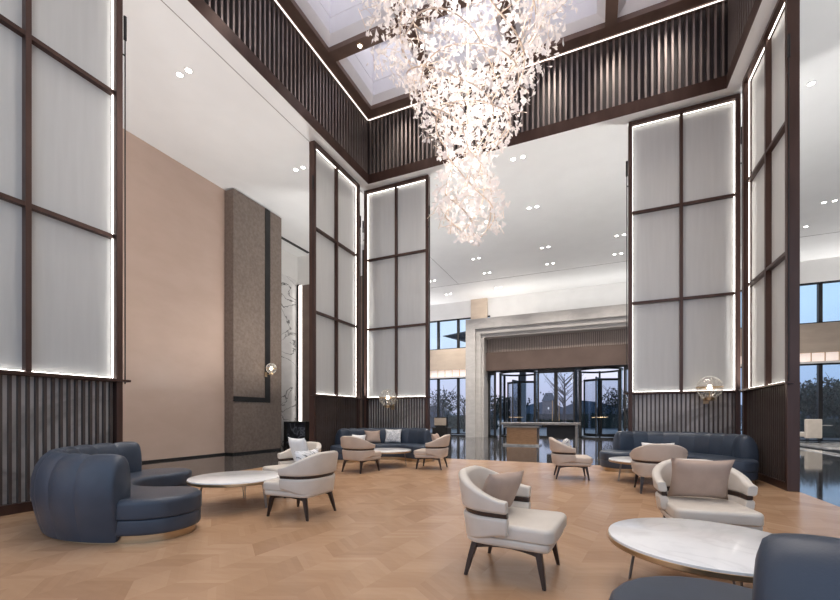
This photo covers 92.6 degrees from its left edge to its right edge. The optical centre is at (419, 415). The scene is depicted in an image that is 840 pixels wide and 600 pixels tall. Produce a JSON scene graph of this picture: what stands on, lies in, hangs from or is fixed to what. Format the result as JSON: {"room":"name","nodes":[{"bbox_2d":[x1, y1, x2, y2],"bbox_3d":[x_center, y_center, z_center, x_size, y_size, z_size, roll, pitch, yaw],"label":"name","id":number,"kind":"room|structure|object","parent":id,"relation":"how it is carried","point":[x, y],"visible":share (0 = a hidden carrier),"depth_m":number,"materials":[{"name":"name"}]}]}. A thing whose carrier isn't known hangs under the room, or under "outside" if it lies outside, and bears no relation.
{"room":"hotel lobby","nodes":[
{"label":"hotel lobby","id":0,"kind":"room"},
{"bbox_2d":[123,129,224,460],"bbox_3d":[-8.157,-2.880,7.920,0.300,8.160,13.960,0,0,24],"label":"wall","id":1,"kind":"structure","parent":0,"point":[173,400],"depth_m":10.85,"materials":[{"name":"beige paint"}]},
{"bbox_2d":[142,453,224,462],"bbox_3d":[-8.423,1.175,6.928,0.050,0.050,11.930,0,0,24],"label":"baseboard","id":2,"kind":"structure","parent":1,"relation":"attached to","point":[157,460],"depth_m":11.08,"materials":[{"name":"black metal"}]},
{"bbox_2d":[281,274,295,443],"bbox_3d":[-5.950,-2.350,16.282,0.030,7.100,2.650,0,0,24],"label":"wall","id":3,"kind":"structure","parent":0,"point":[288,285],"depth_m":17.07,"materials":[{"name":"white stone"}]},
{"bbox_2d":[281,248,297,420],"bbox_3d":[-6.059,-2.880,16.445,0.300,8.160,3.340,0,0,24],"label":"wall","id":4,"kind":"structure","parent":0,"point":[289,262],"depth_m":17.34,"materials":[{"name":"white paint"}]},
{"bbox_2d":[298,244,363,285],"bbox_3d":[-3.434,-2.880,16.954,4.100,8.160,0.300,0,0,24],"label":"wall","id":5,"kind":"structure","parent":0,"point":[303,261],"depth_m":17.49,"materials":[{"name":"white paint"}]},
{"bbox_2d":[297,285,298,420],"bbox_3d":[-5.324,-2.250,17.536,0.110,6.900,0.050,0,0,24],"label":"trim","id":6,"kind":"structure","parent":5,"relation":"attached to","point":[297,285],"depth_m":17.51,"materials":[{"name":"black metal"}]},
{"bbox_2d":[299,285,301,420],"bbox_3d":[-5.201,-2.675,17.482,0.160,5.950,0.050,0,0,24],"label":"trim","id":7,"kind":"structure","parent":5,"relation":"attached to","point":[300,286],"depth_m":17.45,"materials":[{"name":"white"}]},
{"bbox_2d":[161,0,835,287],"bbox_3d":[5.126,-6.963,7.214,24.400,0.014,23.330,0,0,24],"label":"trim","id":8,"kind":"structure","parent":5,"relation":"attached to","point":[161,0],"depth_m":9.09,"materials":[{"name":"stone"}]},
{"bbox_2d":[302,276,361,427],"bbox_3d":[-3.701,-2.225,16.869,3.120,6.850,0.070,0,0,24],"label":"wall panel","id":9,"kind":"object","parent":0,"point":[305,288],"visible":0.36,"depth_m":17.36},
{"bbox_2d":[0,434,839,599],"bbox_3d":[4.861,1.250,9.225,28.500,0.100,26.800,0,0,24],"label":"floor","id":10,"kind":"structure","parent":0,"point":[397,531],"depth_m":3.83,"materials":[{"name":"brown wood"}]},
{"bbox_2d":[0,0,130,515],"bbox_3d":[-4.926,-2.858,5.052,0.200,8.117,2.320,0,0,24],"label":"column","id":11,"kind":"structure","parent":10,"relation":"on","point":[61,61],"depth_m":5.39,"materials":[{"name":"white glass"}]},
{"bbox_2d":[30,441,201,543],"bbox_3d":[-3.503,0.781,4.720,1.526,0.837,2.680,0,0,-32],"label":"curved sofa","id":12,"kind":"object","parent":10,"relation":"on","point":[100,493],"visible":1,"depth_m":3.77,"materials":[{"name":"blue leather"}]},
{"bbox_2d":[116,468,201,520],"bbox_3d":[-3.476,0.880,4.737,1.462,0.187,2.680,0,0,-32],"label":"seat cushion","id":13,"kind":"object","parent":12,"relation":"on","point":[157,494],"depth_m":4.00,"materials":[{"name":"blue leather"}]},
{"bbox_2d":[186,470,278,507],"bbox_3d":[-2.444,1.006,5.362,1.169,0.389,1.169,0,0,5],"label":"coffee table","id":14,"kind":"object","parent":10,"relation":"on","point":[228,479],"visible":0.79,"depth_m":5.18,"materials":[{"name":"white stone"}]},
{"bbox_2d":[224,188,280,452],"bbox_3d":[-5.443,-2.890,13.248,0.395,8.060,2.040,0,0,24],"label":"wall pier","id":15,"kind":"object","parent":10,"relation":"on","point":[252,233],"visible":1,"depth_m":12.85,"materials":[{"name":"brown stone"}]},
{"bbox_2d":[225,448,280,454],"bbox_3d":[-5.457,1.170,13.260,0.360,0.060,2.010,0,0,24],"label":"baseboard","id":16,"kind":"object","parent":15,"relation":"attached to","point":[276,448],"visible":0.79,"depth_m":12.95,"materials":[{"name":"black wood"}]},
{"bbox_2d":[265,363,276,376],"bbox_3d":[-4.960,-1.511,13.332,0.413,0.443,0.347,0,0,24],"label":"globe lamp","id":17,"kind":"object","parent":15,"relation":"attached to","point":[270,367],"visible":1,"depth_m":13.29,"materials":[{"name":"clear glass"}]},
{"bbox_2d":[263,442,321,497],"bbox_3d":[-1.952,0.813,6.237,0.769,0.774,0.764,0,0,42],"label":"armchair","id":18,"kind":"object","parent":10,"relation":"on","point":[285,458],"visible":0.24,"depth_m":6.41,"materials":[{"name":"beige leather"}]},
{"bbox_2d":[263,464,289,471],"bbox_3d":[-1.991,0.830,6.193,0.631,0.104,0.646,0,0,42],"label":"seat cushion","id":19,"kind":"object","parent":18,"relation":"on","point":[273,467],"depth_m":6.09,"materials":[{"name":"beige leather"}]},
{"bbox_2d":[288,437,308,461],"bbox_3d":[-1.885,0.558,6.311,0.480,0.438,0.208,0,0,42],"label":"throw pillow","id":20,"kind":"object","parent":18,"relation":"on","point":[295,444],"visible":0.59,"depth_m":6.20,"materials":[{"name":"white fabric"}]},
{"bbox_2d":[284,421,308,445],"bbox_3d":[-4.796,0.720,16.014,1.100,0.960,0.615,0,0,24],"label":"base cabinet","id":21,"kind":"object","parent":10,"relation":"on","point":[292,429],"visible":0.68,"depth_m":15.71,"materials":[{"name":"black stone"}]},
{"bbox_2d":[263,450,337,520],"bbox_3d":[-1.417,0.813,4.912,0.764,0.774,0.769,0,0,23],"label":"armchair","id":22,"kind":"object","parent":10,"relation":"on","point":[313,475],"visible":1,"depth_m":4.61,"materials":[{"name":"beige leather"}]},
{"bbox_2d":[263,478,287,491],"bbox_3d":[-1.472,0.830,4.935,0.646,0.104,0.631,0,0,23],"label":"seat cushion","id":23,"kind":"object","parent":22,"relation":"on","point":[272,485],"depth_m":4.72,"materials":[{"name":"beige leather"}]},
{"bbox_2d":[294,448,318,461],"bbox_3d":[-1.335,0.595,4.878,0.193,0.361,0.440,0,0,23],"label":"throw pillow","id":24,"kind":"object","parent":22,"relation":"on","point":[299,455],"visible":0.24,"depth_m":4.76,"materials":[{"name":"white fabric"}]},
{"bbox_2d":[309,140,362,451],"bbox_3d":[-2.282,-2.858,11.088,0.200,8.117,2.320,0,0,24],"label":"column","id":25,"kind":"structure","parent":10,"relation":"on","point":[334,195],"depth_m":10.97,"materials":[{"name":"white glass"}]},
{"bbox_2d":[340,436,380,473],"bbox_3d":[-1.290,0.813,8.634,0.769,0.774,0.764,0,0,36],"label":"armchair","id":26,"kind":"object","parent":10,"relation":"on","point":[354,448],"visible":1,"depth_m":8.32,"materials":[{"name":"beige leather"}]},
{"bbox_2d":[352,434,365,439],"bbox_3d":[-1.342,0.590,8.561,0.420,0.371,0.195,0,0,36],"label":"throw pillow","id":27,"kind":"object","parent":26,"relation":"on","point":[358,436],"visible":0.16,"depth_m":8.49,"materials":[{"name":"white fabric"}]},
{"bbox_2d":[371,451,380,456],"bbox_3d":[-1.255,0.830,8.682,0.631,0.104,0.646,0,0,36],"label":"seat cushion","id":28,"kind":"object","parent":26,"relation":"on","point":[373,453],"depth_m":8.60,"materials":[{"name":"beige leather"}]},
{"bbox_2d":[330,428,433,462],"bbox_3d":[-0.988,0.775,11.013,2.791,0.850,1.590,0,0,-5],"label":"curved sofa","id":29,"kind":"object","parent":10,"relation":"on","point":[413,439],"visible":0.44,"depth_m":10.96,"materials":[{"name":"blue leather"}]},
{"bbox_2d":[365,430,380,442],"bbox_3d":[-1.327,0.597,11.274,0.460,0.356,0.184,0,0,-22],"label":"throw pillow","id":30,"kind":"object","parent":29,"relation":"on","point":[371,436],"visible":0.95,"depth_m":11.22,"materials":[{"name":"beige fabric"}]},
{"bbox_2d":[330,443,425,453],"bbox_3d":[-0.985,0.875,10.979,2.791,0.190,1.523,0,0,-5],"label":"seat cushion","id":31,"kind":"object","parent":29,"relation":"on","point":[337,447],"depth_m":10.75,"materials":[{"name":"blue leather"}]},
{"bbox_2d":[385,429,401,442],"bbox_3d":[-0.759,0.578,11.342,0.480,0.394,0.191,0,0,9],"label":"throw pillow","id":32,"kind":"object","parent":29,"relation":"on","point":[391,435],"visible":1,"depth_m":11.28,"materials":[{"name":"white fabric"}]},
{"bbox_2d":[374,448,410,465],"bbox_3d":[-0.788,1.006,9.538,1.169,0.389,1.169,0,0,6],"label":"coffee table","id":33,"kind":"object","parent":10,"relation":"on","point":[383,450],"visible":0.66,"depth_m":9.32,"materials":[{"name":"white stone"}]},
{"bbox_2d":[362,174,431,430],"bbox_3d":[-0.725,-2.858,12.000,2.320,8.117,0.200,0,0,24],"label":"column","id":34,"kind":"structure","parent":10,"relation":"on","point":[395,225],"depth_m":12.01,"materials":[{"name":"white glass"}]},
{"bbox_2d":[379,389,396,409],"bbox_3d":[-0.935,-0.471,11.693,0.517,0.603,0.517,0,0,-21],"label":"globe lamp","id":35,"kind":"object","parent":34,"relation":"attached to","point":[391,406],"visible":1,"depth_m":11.63,"materials":[{"name":"clear glass"}]},
{"bbox_2d":[414,434,449,469],"bbox_3d":[0.299,0.813,9.153,0.764,0.774,0.769,0,0,18],"label":"armchair","id":36,"kind":"object","parent":10,"relation":"on","point":[436,449],"visible":1,"depth_m":8.84,"materials":[{"name":"beige leather"}]},
{"bbox_2d":[414,448,427,454],"bbox_3d":[0.243,0.830,9.171,0.646,0.104,0.631,0,0,18],"label":"seat cushion","id":37,"kind":"object","parent":36,"relation":"on","point":[423,451],"depth_m":8.93,"materials":[{"name":"beige leather"}]},
{"bbox_2d":[432,433,439,440],"bbox_3d":[0.384,0.590,9.126,0.195,0.371,0.420,0,0,18],"label":"throw pillow","id":38,"kind":"object","parent":36,"relation":"on","point":[434,436],"visible":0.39,"depth_m":8.98,"materials":[{"name":"beige fabric"}]},
{"bbox_2d":[432,417,450,449],"bbox_3d":[0.761,0.630,14.070,0.560,1.140,0.415,0,0,24],"label":"stand","id":39,"kind":"object","parent":10,"relation":"on","point":[441,428],"visible":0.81,"depth_m":13.90,"materials":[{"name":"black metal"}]},
{"bbox_2d":[430,377,465,433],"bbox_3d":[0.660,-0.585,25.488,7.750,3.470,0.180,0,0,24],"label":"window","id":40,"kind":"structure","parent":10,"relation":"on","point":[438,379],"depth_m":24.70,"materials":[{"name":"black metal"}]},
{"bbox_2d":[459,466,566,590],"bbox_3d":[0.706,0.813,3.144,0.764,0.774,0.769,0,0,29],"label":"armchair","id":41,"kind":"object","parent":10,"relation":"on","point":[489,520],"visible":0.91,"depth_m":2.90,"materials":[{"name":"beige leather"}]},
{"bbox_2d":[482,470,523,506],"bbox_3d":[0.640,0.609,3.220,0.400,0.333,0.216,0,0,-35],"label":"throw pillow","id":42,"kind":"object","parent":41,"relation":"on","point":[502,486],"visible":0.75,"depth_m":3.13,"materials":[{"name":"beige fabric"}]},
{"bbox_2d":[495,507,566,545],"bbox_3d":[0.757,0.830,3.115,0.646,0.104,0.631,0,0,29],"label":"seat cushion","id":43,"kind":"object","parent":41,"relation":"on","point":[526,526],"depth_m":2.85,"materials":[{"name":"beige leather"}]},
{"bbox_2d":[501,422,580,446],"bbox_3d":[4.799,0.740,16.021,2.970,0.920,0.900,0,0,24],"label":"reception desk","id":44,"kind":"object","parent":10,"relation":"on","point":[518,433],"visible":1,"depth_m":15.88,"materials":[{"name":"wood"}]},
{"bbox_2d":[549,437,592,480],"bbox_3d":[2.887,0.813,7.759,0.764,0.774,0.769,0,0,15],"label":"armchair","id":45,"kind":"object","parent":10,"relation":"on","point":[562,455],"visible":0.98,"depth_m":7.47,"materials":[{"name":"beige leather"}]},
{"bbox_2d":[562,438,569,445],"bbox_3d":[2.800,0.608,7.782,0.201,0.334,0.420,0,0,15],"label":"throw pillow","id":46,"kind":"object","parent":45,"relation":"on","point":[566,441],"visible":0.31,"depth_m":7.61,"materials":[{"name":"white fabric"}]},
{"bbox_2d":[569,455,592,462],"bbox_3d":[2.944,0.830,7.744,0.646,0.104,0.631,0,0,15],"label":"seat cushion","id":47,"kind":"object","parent":45,"relation":"on","point":[579,458],"depth_m":7.42,"materials":[{"name":"beige leather"}]},
{"bbox_2d":[608,456,631,480],"bbox_3d":[4.112,1.006,7.391,1.169,0.389,1.169,0,0,45],"label":"coffee table","id":48,"kind":"object","parent":10,"relation":"on","point":[627,460],"visible":0.32,"depth_m":7.38,"materials":[{"name":"white stone"}]},
{"bbox_2d":[430,360,839,441],"bbox_3d":[10.113,-0.635,21.335,28.400,3.570,0.400,0,0,24],"label":"window","id":49,"kind":"structure","parent":10,"relation":"on","point":[819,365],"depth_m":17.89,"materials":[{"name":"black metal"}]},
{"bbox_2d":[430,352,838,376],"bbox_3d":[10.103,-2.610,21.312,28.400,0.380,0.050,0,0,24],"label":"trim","id":50,"kind":"structure","parent":49,"relation":"on","point":[829,355],"depth_m":18.11,"materials":[{"name":"beige"}]},
{"bbox_2d":[459,351,839,375],"bbox_3d":[9.945,-2.610,21.250,27.760,0.380,0.030,0,0,24],"label":"trim","id":51,"kind":"structure","parent":49,"relation":"on","point":[839,351],"depth_m":17.78,"materials":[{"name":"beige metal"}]},
{"bbox_2d":[630,444,687,493],"bbox_3d":[3.734,0.813,6.323,0.769,0.774,0.764,0,0,20],"label":"armchair","id":52,"kind":"object","parent":10,"relation":"on","point":[645,458],"visible":0.6,"depth_m":6.06,"materials":[{"name":"beige leather"}]},
{"bbox_2d":[599,431,758,483],"bbox_3d":[5.286,0.775,8.264,1.590,0.850,2.791,0,0,-37],"label":"curved sofa","id":53,"kind":"object","parent":10,"relation":"on","point":[743,449],"visible":0.52,"depth_m":8.30,"materials":[{"name":"blue leather"}]},
{"bbox_2d":[599,450,758,471],"bbox_3d":[5.259,0.875,8.243,1.523,0.190,2.791,0,0,-37],"label":"seat cushion","id":54,"kind":"object","parent":53,"relation":"on","point":[741,463],"depth_m":7.64,"materials":[{"name":"blue leather"}]},
{"bbox_2d":[624,93,741,434],"bbox_3d":[5.916,-2.858,9.090,2.320,8.117,0.200,0,0,24],"label":"column","id":55,"kind":"structure","parent":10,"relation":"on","point":[683,165],"depth_m":9.10,"materials":[{"name":"white glass"}]},
{"bbox_2d":[696,376,723,403],"bbox_3d":[6.186,-0.551,8.586,0.499,0.583,0.499,0,0,-21],"label":"globe lamp","id":56,"kind":"object","parent":55,"relation":"attached to","point":[706,399],"visible":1,"depth_m":8.55,"materials":[{"name":"clear glass"}]},
{"bbox_2d":[608,518,772,586],"bbox_3d":[1.869,1.006,2.620,1.169,0.389,1.169,0,0,4],"label":"coffee table","id":57,"kind":"object","parent":10,"relation":"on","point":[723,551],"visible":0.64,"depth_m":2.53,"materials":[{"name":"white stone"}]},
{"bbox_2d":[652,459,763,530],"bbox_3d":[2.546,0.813,3.612,0.769,0.774,0.764,0,0,18],"label":"armchair","id":58,"kind":"object","parent":10,"relation":"on","point":[738,510],"visible":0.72,"depth_m":3.51,"materials":[{"name":"beige leather"}]},
{"bbox_2d":[667,458,734,499],"bbox_3d":[2.573,0.583,3.698,0.500,0.385,0.206,0,0,18],"label":"throw pillow","id":59,"kind":"object","parent":58,"relation":"on","point":[694,478],"visible":1,"depth_m":3.64,"materials":[{"name":"beige fabric"}]},
{"bbox_2d":[665,496,763,526],"bbox_3d":[2.528,0.830,3.556,0.631,0.104,0.646,0,0,18],"label":"seat cushion","id":60,"kind":"object","parent":58,"relation":"on","point":[732,511],"depth_m":3.33,"materials":[{"name":"beige leather"}]},
{"bbox_2d":[609,533,839,599],"bbox_3d":[2.241,0.775,1.476,2.791,0.850,1.590,0,0,-15],"label":"curved sofa","id":61,"kind":"object","parent":10,"relation":"on","point":[788,566],"visible":1,"depth_m":1.17,"materials":[{"name":"blue leather"}]},
{"bbox_2d":[609,576,752,599],"bbox_3d":[2.232,0.875,1.508,2.791,0.190,1.523,0,0,-15],"label":"seat cushion","id":62,"kind":"object","parent":61,"relation":"on","point":[654,587],"depth_m":1.79,"materials":[{"name":"blue leather"}]},
{"bbox_2d":[738,0,799,491],"bbox_3d":[6.297,-2.858,7.318,0.200,8.117,2.320,0,0,24],"label":"column","id":63,"kind":"structure","parent":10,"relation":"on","point":[770,129],"depth_m":7.15,"materials":[{"name":"brown metal"}]},
{"bbox_2d":[800,441,839,447],"bbox_3d":[18.906,1.175,15.053,7.050,0.050,3.750,0,0,24],"label":"trim","id":64,"kind":"structure","parent":10,"relation":"on","point":[810,443],"depth_m":15.93,"materials":[{"name":"stone"}]},
{"bbox_2d":[800,419,821,442],"bbox_3d":[16.419,0.651,17.012,0.640,1.001,0.660,0,0,4],"label":"cafe chair","id":65,"kind":"object","parent":64,"relation":"on","point":[812,427],"visible":0.84,"depth_m":16.69,"materials":[{"name":"beige fabric"}]},
{"bbox_2d":[800,448,839,455],"bbox_3d":[13.595,1.194,12.712,1.600,0.012,12.200,0,0,24],"label":"trim","id":66,"kind":"structure","parent":10,"relation":"on","point":[805,449],"depth_m":13.26,"materials":[{"name":"stone"}]},
{"bbox_2d":[295,0,665,104],"bbox_3d":[0.803,-9.831,6.466,8.280,1.619,7.790,0,0,24],"label":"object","id":67,"kind":"structure","parent":0,"point":[335,21],"depth_m":9.61,"materials":[{"name":"glass"}]},
{"bbox_2d":[356,42,362,48],"bbox_3d":[-1.446,-8.888,9.657,0.170,0.024,0.170,0,0,24],"label":"recessed light","id":68,"kind":"object","parent":67,"relation":"in","point":[359,45],"visible":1,"depth_m":9.64,"materials":[{"name":"white metal"}]},
{"bbox_2d":[351,0,577,245],"bbox_3d":[0.783,-5.795,6.288,3.941,6.211,3.773,0,0,39],"label":"chandelier","id":69,"kind":"object","parent":67,"relation":"hanging from","point":[472,163],"visible":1,"depth_m":6.26,"materials":[{"name":"white glass"}]},
{"bbox_2d":[123,0,839,304],"bbox_3d":[4.861,-7.020,9.225,28.500,0.120,26.800,0,0,24],"label":"ceiling","id":70,"kind":"structure","parent":0,"point":[209,120],"depth_m":10.75,"materials":[{"name":"paint"}]},
{"bbox_2d":[175,67,192,77],"bbox_3d":[-4.783,-6.955,8.145,0.420,0.014,0.160,0,0,24],"label":"recessed light","id":71,"kind":"object","parent":70,"relation":"in","point":[189,70],"visible":1,"depth_m":8.14,"materials":[{"name":"white paint"}]},
{"bbox_2d":[281,236,308,252],"bbox_3d":[-5.267,-6.950,16.010,0.120,0.040,2.500,0,0,24],"label":"trim","id":72,"kind":"structure","parent":70,"relation":"attached to","point":[282,238],"depth_m":16.30,"materials":[{"name":"black metal"}]},
{"bbox_2d":[293,165,305,171],"bbox_3d":[-3.395,-6.955,11.314,0.420,0.014,0.160,0,0,24],"label":"recessed light","id":73,"kind":"object","parent":70,"relation":"in","point":[302,166],"visible":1,"depth_m":11.30,"materials":[{"name":"white paint"}]},
{"bbox_2d":[510,155,525,160],"bbox_3d":[2.647,-6.955,10.850,0.420,0.014,0.160,0,0,24],"label":"recessed light","id":74,"kind":"object","parent":70,"relation":"in","point":[521,156],"visible":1,"depth_m":10.83,"materials":[{"name":"white paint"}]},
{"bbox_2d":[806,80,816,86],"bbox_3d":[8.079,-6.955,8.470,0.420,0.014,0.160,0,0,24],"label":"recessed light","id":75,"kind":"object","parent":70,"relation":"in","point":[811,83],"visible":0.48,"depth_m":8.41,"materials":[{"name":"white paint"}]},
{"bbox_2d":[466,304,627,436],"bbox_3d":[7.224,-2.050,21.182,9.470,6.500,1.800,0,0,24],"label":"door surround","id":76,"kind":"structure","parent":0,"point":[581,338],"depth_m":21.29,"materials":[{"name":"grey stone"}]},
{"bbox_2d":[488,371,495,436],"bbox_3d":[4.121,-0.650,22.945,0.430,3.700,0.140,0,0,24],"label":"window","id":77,"kind":"structure","parent":76,"relation":"in","point":[494,372],"depth_m":22.86,"materials":[{"name":"black metal"}]},
{"bbox_2d":[499,371,539,436],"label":"door","id":78,"kind":"structure","parent":76,"relation":"in","point":[501,374],"depth_m":23.41,"materials":[{"name":"black metal"}]},
{"bbox_2d":[537,368,574,437],"bbox_3d":[7.281,-0.650,21.523,1.900,3.700,0.208,0,0,24],"label":"door","id":79,"kind":"structure","parent":76,"relation":"in","point":[555,371],"depth_m":21.50,"materials":[{"name":"black metal"}]},
{"bbox_2d":[577,367,622,438],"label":"door","id":80,"kind":"structure","parent":76,"relation":"in","point":[598,417],"depth_m":21.71,"materials":[{"name":"black metal"}]},
{"bbox_2d":[624,366,627,430],"bbox_3d":[10.546,-0.650,20.130,0.600,3.700,0.140,0,0,24],"label":"window","id":81,"kind":"structure","parent":76,"relation":"in","point":[624,366],"depth_m":20.16,"materials":[{"name":"black metal"}]},
{"bbox_2d":[367,2,727,174],"bbox_3d":[0.680,-8.115,6.187,9.180,1.770,9.360,0,0,24],"label":"wall","id":82,"kind":"structure","parent":0,"point":[725,3],"depth_m":9.54,"materials":[{"name":"brown wood"}]},
{"bbox_2d":[204,0,366,172],"bbox_3d":[-3.414,-8.035,7.981,0.110,1.610,8.915,0,0,24],"label":"slatted wall panel","id":83,"kind":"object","parent":82,"relation":"attached to","point":[261,25],"depth_m":9.25,"materials":[{"name":"paint"}]},
{"bbox_2d":[188,0,761,183],"bbox_3d":[0.680,-7.093,6.187,9.100,0.274,9.280,0,0,24],"label":"trim","id":84,"kind":"structure","parent":82,"relation":"attached to","point":[716,84],"depth_m":9.16,"materials":[{"name":"brown wood"}]},
{"bbox_2d":[274,0,722,120],"bbox_3d":[0.688,-8.887,6.203,8.890,0.010,9.035,0,0,24],"label":"trim","id":85,"kind":"structure","parent":82,"relation":"attached to","point":[274,0],"depth_m":9.62,"materials":[{"name":"white"}]},
{"bbox_2d":[271,0,727,122],"bbox_3d":[0.680,-8.960,6.187,9.100,0.120,9.280,0,0,24],"label":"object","id":86,"kind":"structure","parent":82,"relation":"attached to","point":[613,25],"depth_m":9.45,"materials":[{"name":"brown metal"}]},
{"bbox_2d":[370,1,723,173],"bbox_3d":[2.511,-8.035,10.364,8.733,1.610,0.110,0,0,24],"label":"slatted wall panel","id":87,"kind":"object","parent":82,"relation":"attached to","point":[376,124],"depth_m":9.63,"materials":[{"name":"paint"}]},
{"bbox_2d":[430,257,839,320],"bbox_3d":[10.133,-5.380,21.381,28.400,3.160,0.300,0,0,24],"label":"wall","id":88,"kind":"structure","parent":0,"point":[826,269],"depth_m":22.16,"materials":[{"name":"white paint"}]},
{"bbox_2d":[430,315,489,349],"bbox_3d":[0.660,-5.025,25.488,7.750,1.850,0.180,0,0,24],"label":"window","id":89,"kind":"structure","parent":88,"relation":"in","point":[459,319],"depth_m":24.88,"materials":[{"name":"black metal"}]},
{"bbox_2d":[430,298,839,370],"bbox_3d":[10.105,-4.880,21.317,28.400,4.160,0.440,0,0,24],"label":"trim","id":90,"kind":"structure","parent":88,"relation":"attached to","point":[814,337],"depth_m":18.05,"materials":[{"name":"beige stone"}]},
{"bbox_2d":[741,280,839,323],"bbox_3d":[17.193,-5.025,18.243,12.950,1.850,0.180,0,0,24],"label":"window","id":91,"kind":"structure","parent":88,"relation":"in","point":[819,284],"depth_m":17.89,"materials":[{"name":"glass"}]},
{"bbox_2d":[728,0,754,69],"bbox_3d":[4.775,-8.035,4.393,0.110,1.610,8.915,0,0,24],"label":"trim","id":92,"kind":"structure","parent":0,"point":[739,11],"depth_m":8.09,"materials":[{"name":"paint"}]},
{"bbox_3d":[-1.947,-2.730,16.111,0.700,7.860,0.050,0,0,24],"label":"wall","id":93,"kind":"structure","parent":0,"visible":0},
{"bbox_2d":[362,250,363,427],"bbox_3d":[-1.981,-2.730,16.060,0.720,7.860,0.070,0,0,24],"label":"trim","id":94,"kind":"structure","parent":93,"relation":"attached to","point":[362,250],"depth_m":16.16,"materials":[{"name":"brown wood"}]},
{"label":"outside","id":95,"kind":"structure","parent":0,"visible":0},
{"bbox_2d":[430,420,839,441],"bbox_3d":[32.871,1.325,75.014,120.000,0.150,116.200,0,0,24],"label":"ground","id":96,"kind":"structure","parent":95,"point":[543,430],"depth_m":31.38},
{"bbox_2d":[430,386,462,417],"bbox_3d":[1.955,-0.781,35.215,3.637,4.065,3.478,0,0,24],"label":"tree","id":97,"kind":"object","parent":96,"relation":"on","point":[443,403],"visible":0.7,"depth_m":34.87,"materials":[{"name":"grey plant"}]},
{"bbox_2d":[449,395,465,431],"bbox_3d":[3.402,-0.359,31.276,1.985,3.221,1.883,0,0,24],"label":"tree","id":98,"kind":"object","parent":96,"relation":"on","point":[464,402],"visible":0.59,"depth_m":31.20,"materials":[{"name":"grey plant"}]},
{"bbox_2d":[430,412,498,428],"bbox_3d":[1.607,0.524,38.592,12.230,1.651,1.318,0,0,24],"label":"hedge","id":99,"kind":"object","parent":96,"relation":"on","point":[452,421],"visible":0.2,"depth_m":37.52,"materials":[{"name":"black plant"}]},
{"bbox_2d":[491,387,529,427],"bbox_3d":[8.623,-1.040,39.899,4.743,4.582,5.534,0,0,24],"label":"tree","id":100,"kind":"object","parent":96,"relation":"on","point":[510,397],"visible":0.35,"depth_m":39.10,"materials":[{"name":"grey plant"}]},
{"bbox_2d":[444,331,578,433],"bbox_3d":[7.622,-2.575,29.851,10.600,7.650,10.200,0,0,24],"label":"entrance canopy","id":101,"kind":"object","parent":96,"relation":"on","point":[462,334],"visible":0.13,"depth_m":27.96,"materials":[{"name":"metal"}]},
{"bbox_2d":[542,393,553,413],"bbox_3d":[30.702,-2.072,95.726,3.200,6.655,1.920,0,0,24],"label":"house","id":102,"kind":"structure","parent":96,"relation":"on","point":[546,403],"depth_m":95.17,"materials":[{"name":"paint"}]},
{"bbox_2d":[540,372,582,422],"bbox_3d":[10.813,-1.603,30.330,3.087,5.711,3.201,0,0,-9],"label":"tree","id":103,"kind":"object","parent":96,"relation":"on","point":[564,393],"visible":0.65,"depth_m":30.12,"materials":[{"name":"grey plant"}]},
{"bbox_2d":[509,410,627,427],"bbox_3d":[16.306,0.396,40.892,15.076,1.962,1.305,0,0,24],"label":"hedge","id":104,"kind":"object","parent":96,"relation":"on","point":[589,421],"visible":0.3,"depth_m":40.41,"materials":[{"name":"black plant"}]},
{"bbox_2d":[594,385,627,422],"bbox_3d":[16.327,-0.772,33.167,3.583,4.048,3.886,0,0,24],"label":"tree","id":105,"kind":"object","parent":96,"relation":"on","point":[612,401],"visible":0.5,"depth_m":33.09,"materials":[{"name":"green plant"}]},
{"bbox_2d":[430,401,837,420],"bbox_3d":[45.755,-1.845,104.415,240.000,6.490,8.000,0,0,24],"label":"ridge","id":106,"kind":"object","parent":96,"relation":"on","point":[589,405],"visible":0.03,"depth_m":105.11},
{"bbox_2d":[741,413,839,437],"bbox_3d":[27.584,0.599,20.675,18.134,1.544,1.330,0,0,24],"label":"hedge","id":107,"kind":"object","parent":96,"relation":"on","point":[833,431],"visible":0.27,"depth_m":22.41,"materials":[{"name":"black plant"}]},
{"bbox_2d":[800,377,839,418],"bbox_3d":[24.461,-0.646,25.266,3.699,3.794,3.922,0,0,24],"label":"tree","id":108,"kind":"object","parent":96,"relation":"on","point":[808,403],"visible":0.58,"depth_m":24.53,"materials":[{"name":"green plant"}]},
{"bbox_2d":[801,372,839,418],"bbox_3d":[30.131,-1.038,28.656,4.314,4.580,4.698,0,0,-8],"label":"tree","id":109,"kind":"object","parent":96,"relation":"on","point":[836,383],"visible":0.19,"depth_m":28.78,"materials":[{"name":"green plant"}]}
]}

